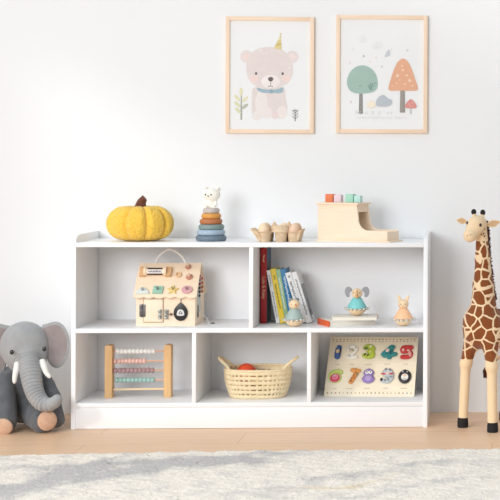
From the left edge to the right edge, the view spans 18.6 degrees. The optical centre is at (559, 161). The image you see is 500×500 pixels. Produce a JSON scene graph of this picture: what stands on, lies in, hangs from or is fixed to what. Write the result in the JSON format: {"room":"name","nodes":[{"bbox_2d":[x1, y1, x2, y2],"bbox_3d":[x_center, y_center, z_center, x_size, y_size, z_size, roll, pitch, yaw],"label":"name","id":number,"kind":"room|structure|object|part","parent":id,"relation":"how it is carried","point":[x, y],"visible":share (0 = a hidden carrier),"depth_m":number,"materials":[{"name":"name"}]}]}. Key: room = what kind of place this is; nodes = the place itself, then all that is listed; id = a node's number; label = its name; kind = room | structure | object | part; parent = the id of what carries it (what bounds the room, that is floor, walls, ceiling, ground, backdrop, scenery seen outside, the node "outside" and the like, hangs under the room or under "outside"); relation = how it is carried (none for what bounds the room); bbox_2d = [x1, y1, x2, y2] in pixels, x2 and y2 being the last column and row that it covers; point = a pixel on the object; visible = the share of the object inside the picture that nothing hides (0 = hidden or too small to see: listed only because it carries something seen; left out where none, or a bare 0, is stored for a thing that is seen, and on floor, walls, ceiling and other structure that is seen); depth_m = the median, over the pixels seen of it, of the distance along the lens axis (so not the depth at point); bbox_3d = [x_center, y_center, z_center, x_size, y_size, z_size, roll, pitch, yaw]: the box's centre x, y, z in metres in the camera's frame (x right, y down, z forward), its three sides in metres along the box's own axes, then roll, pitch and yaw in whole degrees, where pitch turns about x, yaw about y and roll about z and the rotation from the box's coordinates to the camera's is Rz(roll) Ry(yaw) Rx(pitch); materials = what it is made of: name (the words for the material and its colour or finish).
{"room":"children's playroom","nodes":[
{"label":"children's playroom","id":0,"kind":"room"},
{"bbox_2d":[0,0,499,413],"bbox_3d":[-1.065,-0.491,5.337,7.000,2.900,0.100,0,0,-3],"label":"wall","id":1,"kind":"structure","parent":0,"point":[105,105],"depth_m":5.28,"materials":[{"name":"paint"}]},
{"bbox_2d":[225,16,314,133],"bbox_3d":[-1.042,-0.310,5.280,0.315,0.420,0.014,0,0,-3],"label":"framed print","id":2,"kind":"object","parent":1,"relation":"attached to","point":[269,79],"visible":1,"depth_m":5.28,"materials":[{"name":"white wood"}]},
{"bbox_3d":[-1.043,-0.107,5.281,0.286,0.014,0.014,0,0,-3],"label":"frame rail","id":3,"kind":"part","parent":2,"relation":"part of","materials":[{"name":"brown wood"}]},
{"bbox_3d":[-1.041,-0.512,5.280,0.286,0.014,0.014,0,0,-3],"label":"frame rail","id":4,"kind":"part","parent":2,"relation":"part of","materials":[{"name":"brown wood"}]},
{"bbox_2d":[336,15,427,132],"bbox_3d":[-0.642,-0.314,5.302,0.328,0.426,0.014,0,0,-3],"label":"framed print","id":5,"kind":"object","parent":1,"relation":"attached to","point":[382,60],"visible":1,"depth_m":5.30,"materials":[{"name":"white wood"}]},
{"bbox_3d":[-0.643,-0.108,5.303,0.299,0.015,0.014,0,0,-3],"label":"frame rail","id":6,"kind":"part","parent":5,"relation":"part of","materials":[{"name":"brown wood"}]},
{"bbox_3d":[-0.641,-0.520,5.302,0.299,0.015,0.014,0,0,-3],"label":"frame rail","id":7,"kind":"part","parent":5,"relation":"part of","materials":[{"name":"brown wood"}]},
{"bbox_2d":[0,412,499,455],"bbox_3d":[-0.932,0.961,2.792,7.000,0.100,5.000,0,0,-3],"label":"floor","id":8,"kind":"structure","parent":0,"point":[442,431],"depth_m":4.80,"materials":[{"name":"brown wood"}]},
{"bbox_2d":[0,321,69,433],"bbox_3d":[-1.827,0.731,4.971,0.342,0.369,0.279,0,0,-3],"label":"elephant","id":9,"kind":"object","parent":8,"relation":"on","point":[29,395],"visible":1,"depth_m":4.93},
{"bbox_2d":[0,448,499,499],"bbox_3d":[-0.951,0.902,4.050,2.806,0.022,1.022,0,0,-3],"label":"rug","id":10,"kind":"object","parent":8,"relation":"on","point":[364,474],"visible":1,"depth_m":4.18,"materials":[{"name":"carpet"}]},
{"bbox_2d":[71,231,430,428],"bbox_3d":[-1.059,0.580,5.136,1.200,0.657,0.296,0,0,-3],"label":"bookcase","id":11,"kind":"object","parent":8,"relation":"on","point":[104,271],"visible":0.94,"depth_m":5.22,"materials":[{"name":"white paint"}]},
{"bbox_3d":[-1.650,0.578,5.104,0.015,0.657,0.296,0,0,-3],"label":"panel","id":12,"kind":"part","parent":11,"relation":"part of","materials":[{"name":"white paint"}]},
{"bbox_2d":[105,344,172,397],"bbox_3d":[-1.462,0.729,5.101,0.225,0.182,0.044,0,0,-5],"label":"abacus","id":13,"kind":"object","parent":11,"relation":"on","point":[110,360],"visible":1,"depth_m":5.09,"materials":[{"name":"brown wood"}]},
{"bbox_3d":[-1.562,0.729,5.092,0.025,0.182,0.044,0,0,-5],"label":"post","id":14,"kind":"part","parent":13,"relation":"part of","materials":[{"name":"brown wood"}]},
{"bbox_3d":[-1.462,0.793,5.101,0.183,0.008,0.008,0,0,-5],"label":"rod","id":15,"kind":"part","parent":13,"relation":"part of","materials":[{"name":"brown wood"}]},
{"bbox_3d":[-1.462,0.695,5.101,0.183,0.005,0.006,0,0,-5],"label":"rod","id":16,"kind":"part","parent":13,"relation":"part of","materials":[{"name":"brown wood"}]},
{"bbox_3d":[-1.363,0.729,5.110,0.025,0.182,0.044,0,0,-5],"label":"post","id":17,"kind":"part","parent":13,"relation":"part of","materials":[{"name":"brown wood"}]},
{"bbox_2d":[106,195,173,240],"bbox_3d":[-1.450,0.197,5.075,0.237,0.158,0.195,0,0,-3],"label":"pumpkin","id":18,"kind":"object","parent":11,"relation":"on","point":[138,222],"visible":1,"depth_m":5.01,"materials":[{"name":"yellow fabric"}]},
{"bbox_2d":[133,249,214,325],"bbox_3d":[-1.337,0.437,5.135,0.269,0.261,0.198,0,0,-3],"label":"house","id":19,"kind":"object","parent":11,"relation":"on","point":[166,294],"visible":1,"depth_m":5.05,"materials":[{"name":"brown wood"}]},
{"bbox_3d":[-1.397,0.514,5.045,0.065,0.078,0.004,0,0,-3],"label":"door","id":20,"kind":"part","parent":19,"relation":"part of","materials":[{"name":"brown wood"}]},
{"bbox_3d":[-1.358,0.415,5.084,0.215,0.117,0.100,0,0,-3],"label":"roof panel","id":21,"kind":"part","parent":19,"relation":"part of","materials":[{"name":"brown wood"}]},
{"bbox_3d":[-1.360,0.338,5.133,0.112,0.064,0.007,0,0,-3],"label":"rope handle","id":22,"kind":"part","parent":19,"relation":"part of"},
{"bbox_3d":[-1.304,0.518,5.049,0.048,0.063,0.005,0,0,-3],"label":"teardrop panel","id":23,"kind":"part","parent":19,"relation":"part of","materials":[{"name":"black wood"}]},
{"bbox_3d":[-1.258,0.487,5.115,0.002,0.075,0.050,0,0,-3],"label":"plate","id":24,"kind":"part","parent":19,"relation":"part of","materials":[{"name":"beige wood"}]},
{"bbox_3d":[-1.363,0.415,5.183,0.215,0.117,0.100,0,0,-3],"label":"roof panel","id":25,"kind":"part","parent":19,"relation":"part of","materials":[{"name":"brown wood"}]},
{"bbox_2d":[196,186,226,241],"bbox_3d":[-1.210,0.183,5.094,0.105,0.189,0.105,0,0,-3],"label":"stacking toy","id":26,"kind":"object","parent":11,"relation":"on","point":[211,228],"visible":1,"depth_m":5.07,"materials":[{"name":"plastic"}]},
{"bbox_3d":[-1.059,0.829,5.134,1.170,0.015,0.289,0,0,-3],"label":"shelf","id":27,"kind":"part","parent":11,"relation":"part of","materials":[{"name":"white paint"}]},
{"bbox_3d":[-1.058,0.576,5.133,1.170,0.015,0.289,0,0,-3],"label":"shelf","id":28,"kind":"part","parent":11,"relation":"part of","materials":[{"name":"white paint"}]},
{"bbox_3d":[-1.057,0.285,5.133,1.170,0.015,0.290,0,0,-3],"label":"panel","id":29,"kind":"part","parent":11,"relation":"part of","materials":[{"name":"white paint"}]},
{"bbox_2d":[218,356,298,398],"bbox_3d":[-1.052,0.751,5.123,0.284,0.140,0.182,0,0,-3],"label":"woven basket","id":30,"kind":"object","parent":11,"relation":"on","point":[282,374],"visible":0.94,"depth_m":5.06,"materials":[{"name":"wicker"}]},
{"bbox_3d":[-1.164,0.705,5.118,0.057,0.050,0.109,0,0,-3],"label":"handle","id":31,"kind":"part","parent":30,"relation":"part of","materials":[{"name":"wicker"}]},
{"bbox_2d":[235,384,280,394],"bbox_3d":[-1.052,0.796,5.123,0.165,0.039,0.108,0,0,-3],"label":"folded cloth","id":32,"kind":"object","parent":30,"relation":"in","point":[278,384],"visible":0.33,"depth_m":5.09,"materials":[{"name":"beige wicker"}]},
{"bbox_2d":[237,363,255,381],"bbox_3d":[-1.096,0.742,5.136,0.068,0.068,0.068,0,0,-3],"label":"ball","id":33,"kind":"object","parent":32,"relation":"on","point":[246,366],"visible":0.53,"depth_m":5.12,"materials":[{"name":"red"}]},
{"bbox_3d":[-0.940,0.706,5.131,0.057,0.050,0.109,0,0,-3],"label":"handle","id":34,"kind":"part","parent":30,"relation":"part of","materials":[{"name":"wicker"}]},
{"bbox_3d":[-1.067,0.593,5.281,1.170,0.630,0.006,0,0,-3],"label":"panel","id":35,"kind":"part","parent":11,"relation":"part of","materials":[{"name":"white paint"}]},
{"bbox_2d":[261,247,270,322],"bbox_3d":[-1.037,0.436,5.184,0.022,0.264,0.101,0,0,-3],"label":"book","id":36,"kind":"object","parent":11,"relation":"on","point":[265,251],"visible":0.94,"depth_m":5.13,"materials":[{"name":"paper"}]},
{"bbox_2d":[267,248,270,260],"bbox_3d":[-1.026,0.330,5.185,0.001,0.040,0.096,0,0,-3],"label":"book","id":37,"kind":"object","parent":36,"relation":"attached to","point":[268,249],"depth_m":5.18,"materials":[{"name":"blue paper"}]},
{"bbox_2d":[267,270,279,322],"bbox_3d":[-1.005,0.475,5.184,0.047,0.187,0.099,0,0,-3],"label":"book","id":38,"kind":"object","parent":11,"relation":"on","point":[268,271],"visible":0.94,"depth_m":5.14,"materials":[{"name":"paper"}]},
{"bbox_2d":[270,266,284,322],"bbox_3d":[-0.989,0.472,5.185,0.053,0.193,0.099,0,0,-3],"label":"picture book","id":39,"kind":"object","parent":11,"relation":"on","point":[273,270],"visible":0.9,"depth_m":5.14,"materials":[{"name":"paper"}]},
{"bbox_2d":[251,221,304,241],"bbox_3d":[-0.976,0.243,5.081,0.176,0.069,0.108,0,0,-1],"label":"egg carton","id":40,"kind":"object","parent":11,"relation":"on","point":[282,234],"visible":0.96,"depth_m":5.04,"materials":[{"name":"paper"}]},
{"bbox_2d":[258,223,269,231],"bbox_3d":[-1.019,0.238,5.059,0.040,0.049,0.040,0,0,-17],"label":"egg","id":41,"kind":"object","parent":40,"relation":"in","point":[263,227],"visible":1,"depth_m":5.05,"materials":[{"name":"beige"}]},
{"bbox_2d":[289,223,299,231],"bbox_3d":[-0.915,0.238,5.059,0.040,0.049,0.040,0,0,12],"label":"egg","id":42,"kind":"object","parent":40,"relation":"in","point":[294,227],"visible":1,"depth_m":5.04,"materials":[{"name":"beige"}]},
{"bbox_2d":[276,267,287,322],"bbox_3d":[-0.972,0.473,5.186,0.050,0.190,0.099,0,0,-3],"label":"picture book","id":43,"kind":"object","parent":11,"relation":"on","point":[278,272],"visible":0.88,"depth_m":5.14,"materials":[{"name":"paper"}]},
{"bbox_2d":[280,267,291,310],"bbox_3d":[-0.954,0.472,5.187,0.054,0.192,0.099,0,0,-3],"label":"picture book","id":44,"kind":"object","parent":11,"relation":"on","point":[287,291],"visible":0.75,"depth_m":5.14,"materials":[{"name":"paper"}]},
{"bbox_2d":[281,298,306,325],"bbox_3d":[-0.913,0.520,5.051,0.078,0.099,0.076,0,0,-40],"label":"doll","id":45,"kind":"object","parent":11,"relation":"on","point":[294,317],"visible":1,"depth_m":5.03,"materials":[{"name":"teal wood"}]},
{"bbox_2d":[285,270,305,322],"bbox_3d":[-0.927,0.478,5.186,0.073,0.182,0.101,0,0,-3],"label":"book","id":46,"kind":"object","parent":11,"relation":"on","point":[289,277],"visible":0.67,"depth_m":5.14,"materials":[{"name":"paper"}]},
{"bbox_2d":[291,269,314,322],"bbox_3d":[-0.906,0.477,5.187,0.072,0.183,0.101,0,0,-3],"label":"book","id":47,"kind":"object","parent":11,"relation":"on","point":[297,277],"visible":1,"depth_m":5.14,"materials":[{"name":"paper"}]},
{"bbox_2d":[317,317,375,326],"bbox_3d":[-0.743,0.560,5.123,0.173,0.020,0.118,0,0,-29],"label":"flat book","id":48,"kind":"object","parent":11,"relation":"on","point":[327,321],"visible":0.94,"depth_m":5.08,"materials":[{"name":"paper"}]},
{"bbox_2d":[331,314,377,320],"bbox_3d":[-0.712,0.544,5.112,0.157,0.012,0.112,0,0,-5],"label":"flat book","id":49,"kind":"object","parent":48,"relation":"on","point":[335,317],"visible":0.97,"depth_m":5.06,"materials":[{"name":"white paper"}]},
{"bbox_2d":[344,287,369,314],"bbox_3d":[-0.706,0.488,5.112,0.079,0.100,0.077,0,0,37],"label":"doll","id":50,"kind":"object","parent":49,"relation":"on","point":[356,306],"visible":1,"depth_m":5.10,"materials":[{"name":"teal wood"}]},
{"bbox_2d":[315,202,402,242],"bbox_3d":[-0.698,0.212,5.111,0.280,0.135,0.114,0,0,17],"label":"box","id":51,"kind":"object","parent":11,"relation":"on","point":[337,221],"visible":1,"depth_m":5.08,"materials":[{"name":"brown wood"}]},
{"bbox_2d":[325,194,335,201],"bbox_3d":[-0.803,0.129,5.143,0.028,0.028,0.028,0,0,13],"label":"block","id":52,"kind":"object","parent":51,"relation":"on","point":[328,197],"visible":0.99,"depth_m":5.13,"materials":[{"name":"paint"}]},
{"bbox_2d":[334,195,342,201],"bbox_3d":[-0.773,0.131,5.134,0.026,0.026,0.026,0,0,13],"label":"block","id":53,"kind":"object","parent":51,"relation":"on","point":[337,198],"visible":1,"depth_m":5.12,"materials":[{"name":"paint"}]},
{"bbox_3d":[-0.755,0.147,5.129,0.159,0.007,0.112,0,0,17],"label":"lid","id":54,"kind":"part","parent":51,"relation":"part of","materials":[{"name":"brown wood"}]},
{"bbox_2d":[345,194,355,201],"bbox_3d":[-0.729,0.130,5.121,0.029,0.029,0.029,0,0,13],"label":"block","id":55,"kind":"object","parent":51,"relation":"on","point":[348,197],"visible":1,"depth_m":5.11,"materials":[{"name":"paint"}]},
{"bbox_2d":[354,195,361,202],"bbox_3d":[-0.702,0.132,5.113,0.024,0.024,0.024,0,0,13],"label":"block","id":56,"kind":"object","parent":51,"relation":"on","point":[358,198],"visible":1,"depth_m":5.10,"materials":[{"name":"paint"}]},
{"bbox_3d":[-0.698,0.277,5.111,0.280,0.005,0.114,0,0,17],"label":"board","id":57,"kind":"part","parent":51,"relation":"part of","materials":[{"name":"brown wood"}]},
{"bbox_3d":[-0.687,0.213,5.156,0.262,0.123,0.008,0,0,17],"label":"panel","id":58,"kind":"part","parent":51,"relation":"part of","materials":[{"name":"brown wood"}]},
{"bbox_2d":[324,337,417,396],"bbox_3d":[-0.666,0.729,5.202,0.316,0.196,0.155,0,0,0],"label":"board","id":59,"kind":"object","parent":11,"relation":"on","point":[358,388],"visible":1,"depth_m":5.20,"materials":[{"name":"beige wood"}]},
{"bbox_2d":[328,369,342,382],"bbox_3d":[-0.789,0.757,5.169,0.051,0.045,0.037,0,0,-6],"label":"number six","id":60,"kind":"object","parent":59,"relation":"on","point":[333,376],"visible":1,"depth_m":5.17,"materials":[{"name":"green wood"}]},
{"bbox_2d":[334,345,341,358],"bbox_3d":[-0.790,0.681,5.228,0.023,0.047,0.038,0,0,4],"label":"number one","id":61,"kind":"object","parent":59,"relation":"on","point":[338,347],"visible":1,"depth_m":5.22,"materials":[{"name":"blue wood"}]},
{"bbox_2d":[346,345,357,358],"bbox_3d":[-0.739,0.680,5.231,0.045,0.048,0.038,0,0,-2],"label":"number two","id":62,"kind":"object","parent":59,"relation":"on","point":[350,355],"visible":1,"depth_m":5.23,"materials":[{"name":"white wood"}]},
{"bbox_2d":[348,368,360,383],"bbox_3d":[-0.722,0.757,5.170,0.037,0.051,0.042,0,0,6],"label":"number seven","id":63,"kind":"object","parent":59,"relation":"on","point":[356,371],"visible":1,"depth_m":5.17,"materials":[{"name":"orange wood"}]},
{"bbox_2d":[362,344,374,358],"bbox_3d":[-0.679,0.679,5.231,0.047,0.050,0.040,0,0,5],"label":"number three","id":64,"kind":"object","parent":59,"relation":"on","point":[371,348],"visible":1,"depth_m":5.22,"materials":[{"name":"green wood"}]},
{"bbox_2d":[362,368,374,382],"bbox_3d":[-0.675,0.757,5.170,0.046,0.049,0.039,0,0,-13],"label":"number eight","id":65,"kind":"object","parent":59,"relation":"on","point":[368,377],"visible":1,"depth_m":5.16,"materials":[{"name":"purple wood"}]},
{"bbox_2d":[380,368,393,382],"bbox_3d":[-0.607,0.756,5.170,0.047,0.050,0.042,0,0,4],"label":"number nine","id":66,"kind":"object","parent":59,"relation":"on","point":[387,372],"visible":1,"depth_m":5.17,"materials":[{"name":"grey wood"}]},
{"bbox_2d":[380,345,396,358],"bbox_3d":[-0.607,0.680,5.225,0.052,0.049,0.038,0,0,-34],"label":"number four","id":67,"kind":"object","parent":59,"relation":"on","point":[388,352],"visible":1,"depth_m":5.22,"materials":[{"name":"teal wood"}]},
{"bbox_2d":[398,369,410,383],"bbox_3d":[-0.545,0.759,5.169,0.043,0.046,0.039,0,0,34],"label":"number zero","id":68,"kind":"object","parent":59,"relation":"on","point":[404,376],"visible":1,"depth_m":5.16,"materials":[{"name":"black wood"}]},
{"bbox_2d":[400,345,413,358],"bbox_3d":[-0.545,0.681,5.230,0.048,0.047,0.038,0,0,0],"label":"number five","id":69,"kind":"object","parent":59,"relation":"on","point":[404,349],"visible":1,"depth_m":5.23,"materials":[{"name":"red wood"}]},
{"bbox_2d":[391,295,415,325],"bbox_3d":[-0.541,0.517,5.081,0.076,0.106,0.075,0,0,-40],"label":"doll","id":70,"kind":"object","parent":11,"relation":"on","point":[403,317],"visible":1,"depth_m":5.07,"materials":[{"name":"brown wood"}]},
{"bbox_3d":[-0.467,0.583,5.168,0.015,0.657,0.296,0,0,-3],"label":"panel","id":71,"kind":"part","parent":11,"relation":"part of","materials":[{"name":"white paint"}]},
{"bbox_2d":[456,209,499,432],"bbox_3d":[-0.203,0.537,5.087,0.305,0.750,0.333,0,0,-3],"label":"giraffe","id":72,"kind":"object","parent":8,"relation":"on","point":[481,320],"visible":1,"depth_m":4.96}
]}

